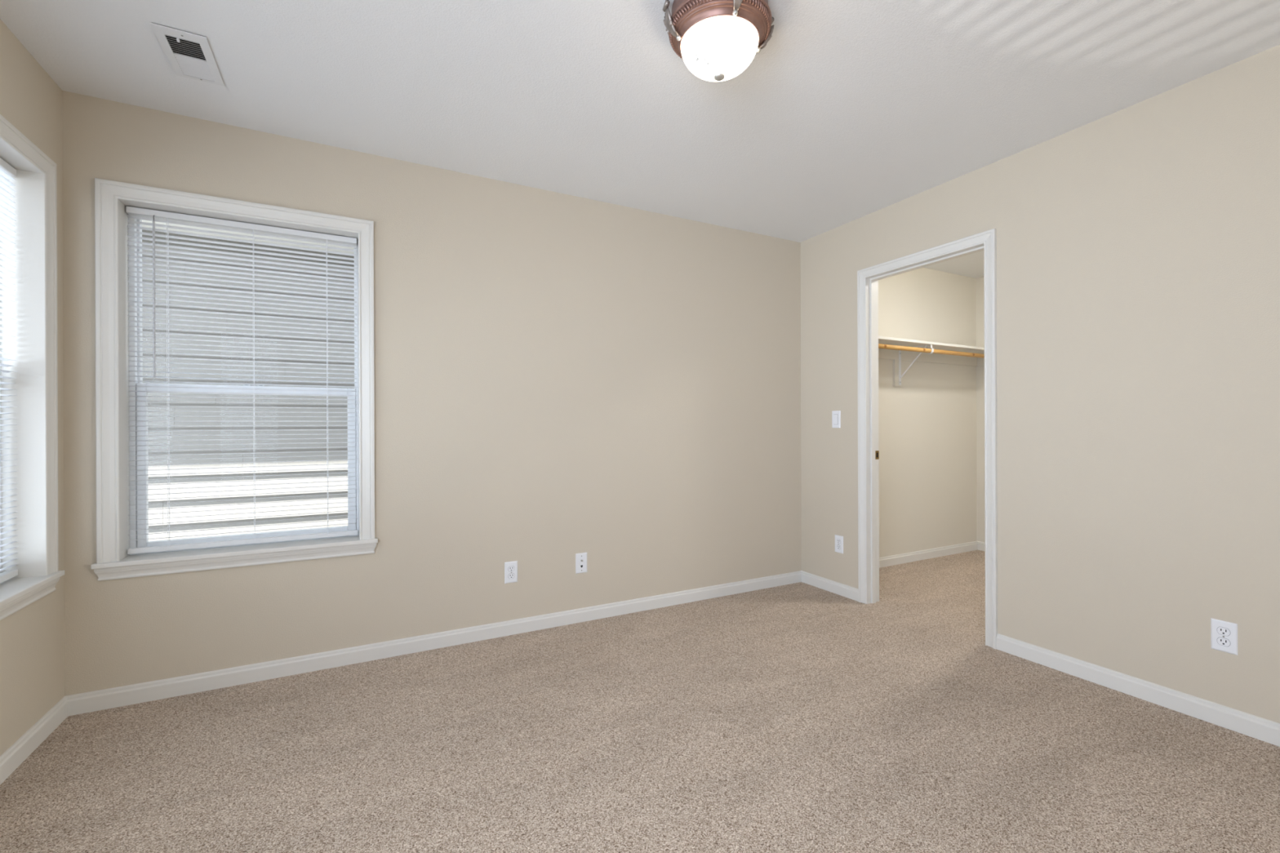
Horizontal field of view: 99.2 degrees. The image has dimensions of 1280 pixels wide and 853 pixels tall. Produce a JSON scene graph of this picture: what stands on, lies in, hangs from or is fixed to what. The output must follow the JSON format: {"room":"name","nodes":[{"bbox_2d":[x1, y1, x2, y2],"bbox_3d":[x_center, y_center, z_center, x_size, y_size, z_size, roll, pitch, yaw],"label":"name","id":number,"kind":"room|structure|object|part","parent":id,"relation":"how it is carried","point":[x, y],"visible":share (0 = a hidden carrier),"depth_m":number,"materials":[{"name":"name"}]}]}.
{"room":"empty bedroom","nodes":[
{"label":"empty bedroom","id":0,"kind":"room"},
{"bbox_2d":[0,18,64,755],"bbox_3d":[-1.282,-0.069,0.121,0.160,2.490,4.450,0,0,-28],"label":"wall","id":1,"kind":"structure","parent":0,"point":[32,638],"depth_m":1.94,"materials":[{"name":"beige paint"}]},
{"bbox_2d":[0,114,64,620],"bbox_3d":[-1.815,-0.187,1.152,0.201,1.603,1.959,0,0,-28],"label":"window","id":2,"kind":"structure","parent":1,"relation":"in","point":[34,380],"depth_m":1.97,"materials":[{"name":"white paint"}]},
{"bbox_3d":[-1.875,-0.190,1.121,0.065,1.465,1.802,0,0,-28],"label":"frame","id":3,"kind":"part","parent":2,"relation":"part of","materials":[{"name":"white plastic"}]},
{"bbox_2d":[0,157,17,582],"bbox_3d":[-1.825,-0.194,1.147,0.042,1.449,1.790,0,0,-28],"label":"window blind","id":4,"kind":"object","parent":2,"relation":"attached to","point":[6,171],"visible":1,"depth_m":1.90,"materials":[{"name":"white plastic"}]},
{"bbox_3d":[-1.816,0.520,1.150,0.025,0.022,1.790,0,0,-28],"label":"rail","id":5,"kind":"part","parent":4,"relation":"part of","materials":[{"name":"white plastic"}]},
{"bbox_2d":[0,696,67,785],"bbox_3d":[-1.202,1.088,0.162,0.013,0.076,4.450,0,0,-28],"label":"baseboard","id":6,"kind":"structure","parent":1,"relation":"attached to","point":[31,740],"depth_m":1.89,"materials":[{"name":"white paint"}]},
{"bbox_2d":[62,90,977,696],"bbox_3d":[0.334,-0.077,3.576,6.243,2.490,0.164,0,0,-28],"label":"wall","id":7,"kind":"structure","parent":0,"point":[558,376],"depth_m":2.96,"materials":[{"name":"beige paint"}]},
{"bbox_2d":[90,177,377,581],"bbox_3d":[-1.756,-0.186,2.465,1.018,1.600,0.201,0,0,-28],"label":"window","id":8,"kind":"structure","parent":7,"relation":"in","point":[113,487],"depth_m":2.31,"materials":[{"name":"white paint"}]},
{"bbox_2d":[125,205,357,554],"bbox_3d":[-1.760,-0.193,2.470,0.849,1.446,0.053,0,0,-28],"label":"window blind","id":9,"kind":"object","parent":8,"relation":"attached to","point":[153,215],"visible":1,"depth_m":2.44,"materials":[{"name":"white plastic"}]},
{"bbox_3d":[-1.756,0.519,2.469,0.849,0.022,0.025,0,0,-28],"label":"rail","id":10,"kind":"part","parent":9,"relation":"part of","materials":[{"name":"white plastic"}]},
{"bbox_3d":[-1.756,-0.189,2.469,0.595,1.407,0.028,0,0,-28],"label":"ladder cord","id":11,"kind":"part","parent":9,"relation":"part of","materials":[{"name":"white fabric"}]},
{"bbox_3d":[-1.788,-0.189,2.525,0.861,1.462,0.065,0,0,-28],"label":"frame","id":12,"kind":"part","parent":8,"relation":"part of","materials":[{"name":"white plastic"}]},
{"bbox_3d":[-1.775,0.166,2.513,0.825,0.706,0.026,0,0,-28],"label":"sash","id":13,"kind":"part","parent":8,"relation":"part of","materials":[{"name":"white plastic"}]},
{"bbox_2d":[66,570,801,716],"bbox_3d":[-0.538,1.083,3.019,3.853,0.076,0.013,0,0,-28],"label":"baseboard","id":14,"kind":"structure","parent":7,"relation":"attached to","point":[115,697],"depth_m":2.64,"materials":[{"name":"white paint"}]},
{"bbox_2d":[504,560,517,583],"bbox_3d":[-0.695,0.787,2.941,0.070,0.114,0.006,0,0,-28],"label":"electrical outlet","id":15,"kind":"object","parent":7,"relation":"attached to","point":[510,567],"visible":1,"depth_m":2.94,"materials":[{"name":"white plastic"}]},
{"bbox_2d":[508,573,514,578],"bbox_3d":[-0.694,0.807,2.939,0.034,0.027,0.002,0,0,-28],"label":"receptacle","id":16,"kind":"object","parent":15,"relation":"attached to","point":[511,575],"depth_m":2.94,"materials":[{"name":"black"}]},
{"bbox_2d":[508,566,514,571],"bbox_3d":[-0.694,0.768,2.939,0.034,0.027,0.002,0,0,-28],"label":"receptacle","id":17,"kind":"object","parent":15,"relation":"attached to","point":[510,568],"depth_m":2.94,"materials":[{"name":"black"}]},
{"bbox_2d":[575,552,586,573],"bbox_3d":[-0.334,0.785,3.126,0.070,0.114,0.016,0,0,-28],"label":"jack plate","id":18,"kind":"object","parent":7,"relation":"attached to","point":[580,558],"visible":1,"depth_m":3.13,"materials":[{"name":"white plastic"}]},
{"bbox_2d":[893,359,902,386],"bbox_3d":[2.076,-0.430,4.391,0.089,0.214,0.020,0,0,-28],"label":"trim","id":19,"kind":"structure","parent":7,"relation":"attached to","point":[895,362],"depth_m":4.37,"materials":[{"name":"beige paint"}]},
{"bbox_2d":[898,344,933,385],"bbox_3d":[2.159,-0.479,4.264,0.024,0.290,0.283,0,0,-28],"label":"shelf bracket","id":20,"kind":"object","parent":7,"relation":"attached to","point":[932,349],"visible":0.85,"depth_m":4.38,"materials":[{"name":"white metal"}]},
{"bbox_3d":[2.094,-0.479,4.387,0.024,0.290,0.004,0,0,-28],"label":"wall leg","id":21,"kind":"part","parent":20,"relation":"part of","materials":[{"name":"white metal"}]},
{"bbox_2d":[878,343,984,358],"bbox_3d":[2.263,-0.578,4.184,1.981,0.033,0.033,0,0,-28],"label":"closet rod","id":22,"kind":"object","parent":20,"relation":"attached to","point":[880,345],"visible":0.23,"depth_m":4.13,"materials":[{"name":"brown wood"}]},
{"bbox_2d":[879,541,977,568],"bbox_3d":[2.149,1.072,4.431,2.002,0.076,0.013,0,0,-28],"label":"baseboard","id":23,"kind":"structure","parent":7,"relation":"attached to","point":[892,560],"depth_m":4.55,"materials":[{"name":"white paint"}]},
{"bbox_2d":[878,348,977,366],"bbox_3d":[2.144,-0.581,4.428,2.002,0.087,0.019,0,0,-28],"label":"trim","id":24,"kind":"structure","parent":7,"relation":"attached to","point":[883,353],"depth_m":4.56,"materials":[{"name":"beige paint"}]},
{"bbox_2d":[878,336,984,354],"bbox_3d":[2.210,-0.634,4.303,2.002,0.019,0.300,0,0,-28],"label":"closet shelf","id":25,"kind":"object","parent":24,"relation":"on","point":[882,340],"visible":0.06,"depth_m":4.21,"materials":[{"name":"white paint"}]},
{"bbox_2d":[0,550,1279,852],"bbox_3d":[1.403,1.165,1.557,6.243,0.100,4.730,0,0,-28],"label":"floor","id":26,"kind":"structure","parent":0,"point":[797,717],"depth_m":1.86,"materials":[{"name":"beige carpet"}]},
{"bbox_2d":[0,0,1279,278],"bbox_3d":[1.394,-1.400,1.556,6.243,0.150,4.730,0,0,-28],"label":"ceiling","id":27,"kind":"structure","parent":0,"point":[851,110],"depth_m":2.08,"materials":[{"name":"white paint"}]},
{"bbox_2d":[150,22,224,86],"bbox_3d":[-1.593,-1.307,1.931,0.146,0.013,0.294,0,0,-28],"label":"ceiling vent","id":28,"kind":"object","parent":27,"relation":"in","point":[189,55],"visible":1,"depth_m":1.92,"materials":[{"name":"white metal"}]},
{"bbox_2d":[662,0,773,81],"bbox_3d":[0.251,-1.210,1.724,0.324,0.222,0.324,0,0,44],"label":"ceiling light","id":29,"kind":"object","parent":27,"relation":"attached to","point":[717,40],"visible":1,"depth_m":1.65,"materials":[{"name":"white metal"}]},
{"bbox_3d":[0.120,-1.210,1.696,0.015,0.015,0.015,0,0,-28],"label":"knob","id":30,"kind":"part","parent":29,"relation":"part of","materials":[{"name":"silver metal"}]},
{"bbox_3d":[0.251,-1.167,1.724,0.243,0.090,0.243,0,0,-28],"label":"lamp shade","id":31,"kind":"part","parent":29,"relation":"part of","materials":[{"name":"white glass"}]},
{"bbox_3d":[0.279,-1.211,1.594,0.015,0.015,0.015,0,0,-28],"label":"knob","id":32,"kind":"part","parent":29,"relation":"part of","materials":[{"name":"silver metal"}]},
{"bbox_2d":[975,276,984,542],"bbox_3d":[3.535,-0.089,4.068,0.120,2.490,1.960,0,0,-28],"label":"wall","id":33,"kind":"structure","parent":0,"point":[980,281],"depth_m":4.87,"materials":[{"name":"beige paint"}]},
{"bbox_2d":[977,357,984,366],"bbox_3d":[3.091,-0.585,4.757,0.019,0.087,0.281,0,0,-28],"label":"trim","id":34,"kind":"structure","parent":33,"relation":"attached to","point":[980,361],"depth_m":4.85,"materials":[{"name":"beige paint"}]},
{"bbox_2d":[977,541,985,551],"bbox_3d":[3.459,1.068,4.080,0.013,0.076,1.856,0,0,-28],"label":"baseboard","id":35,"kind":"structure","parent":33,"relation":"attached to","point":[980,545],"depth_m":4.86,"materials":[{"name":"white paint"}]},
{"bbox_2d":[800,44,1279,723],"bbox_3d":[2.244,-0.083,1.980,0.108,2.490,4.450,0,0,-28],"label":"wall","id":36,"kind":"structure","parent":0,"point":[1138,245],"depth_m":2.26,"materials":[{"name":"beige paint"}]},
{"bbox_2d":[801,570,857,601],"bbox_3d":[1.277,1.076,3.694,0.013,0.076,0.512,0,0,-28],"label":"baseboard","id":37,"kind":"structure","parent":36,"relation":"attached to","point":[849,592],"depth_m":3.67,"materials":[{"name":"white paint"}]},
{"bbox_2d":[831,410,840,427],"bbox_3d":[1.306,-0.047,3.634,0.010,0.114,0.070,0,0,-28],"label":"light switch","id":38,"kind":"object","parent":36,"relation":"attached to","point":[836,415],"visible":1,"depth_m":3.63,"materials":[{"name":"white plastic"}]},
{"bbox_2d":[835,534,843,553],"bbox_3d":[1.320,0.781,3.617,0.006,0.114,0.070,0,0,-28],"label":"electrical outlet","id":39,"kind":"object","parent":36,"relation":"attached to","point":[838,539],"visible":1,"depth_m":3.61,"materials":[{"name":"white plastic"}]},
{"bbox_2d":[857,228,997,648],"bbox_3d":[1.633,0.062,3.120,0.126,2.103,0.838,0,0,-28],"label":"door frame","id":40,"kind":"structure","parent":36,"relation":"in","point":[868,278],"depth_m":3.29,"materials":[{"name":"white paint"}]},
{"bbox_3d":[1.506,0.181,3.461,0.034,0.055,0.002,0,0,-28],"label":"strike plate","id":41,"kind":"part","parent":40,"relation":"part of","materials":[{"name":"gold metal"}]},
{"bbox_2d":[995,633,1279,746],"bbox_3d":[2.202,1.074,1.939,0.013,0.076,1.780,0,0,-28],"label":"baseboard","id":42,"kind":"structure","parent":36,"relation":"attached to","point":[1267,731],"depth_m":2.20,"materials":[{"name":"white paint"}]},
{"bbox_2d":[1210,617,1237,655],"bbox_3d":[2.163,0.778,2.018,0.006,0.114,0.070,0,0,-28],"label":"electrical outlet","id":43,"kind":"object","parent":36,"relation":"attached to","point":[1224,634],"visible":1,"depth_m":2.02,"materials":[{"name":"white plastic"}]},
{"bbox_2d":[1217,637,1230,646],"bbox_3d":[2.161,0.798,2.017,0.002,0.027,0.034,0,0,-28],"label":"receptacle","id":44,"kind":"object","parent":43,"relation":"attached to","point":[1221,642],"depth_m":2.02,"materials":[{"name":"white plastic"}]},
{"bbox_2d":[1217,626,1230,635],"bbox_3d":[2.161,0.759,2.017,0.002,0.027,0.034,0,0,-28],"label":"receptacle","id":45,"kind":"object","parent":43,"relation":"attached to","point":[1221,631],"depth_m":2.02,"materials":[{"name":"white plastic"}]},
{"label":"outside","id":46,"kind":"structure","parent":0,"visible":0},
{"bbox_3d":[-4.931,1.593,-3.812,42.000,0.200,32.000,0,0,-28],"label":"ground","id":47,"kind":"structure","parent":46,"visible":0},
{"bbox_2d":[142,219,354,541],"bbox_3d":[-2.519,-0.744,5.534,13.000,4.458,3.420,0,0,-28],"label":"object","id":48,"kind":"structure","parent":47,"relation":"on","point":[338,454],"depth_m":3.90,"materials":[{"name":"glass"}]}
]}

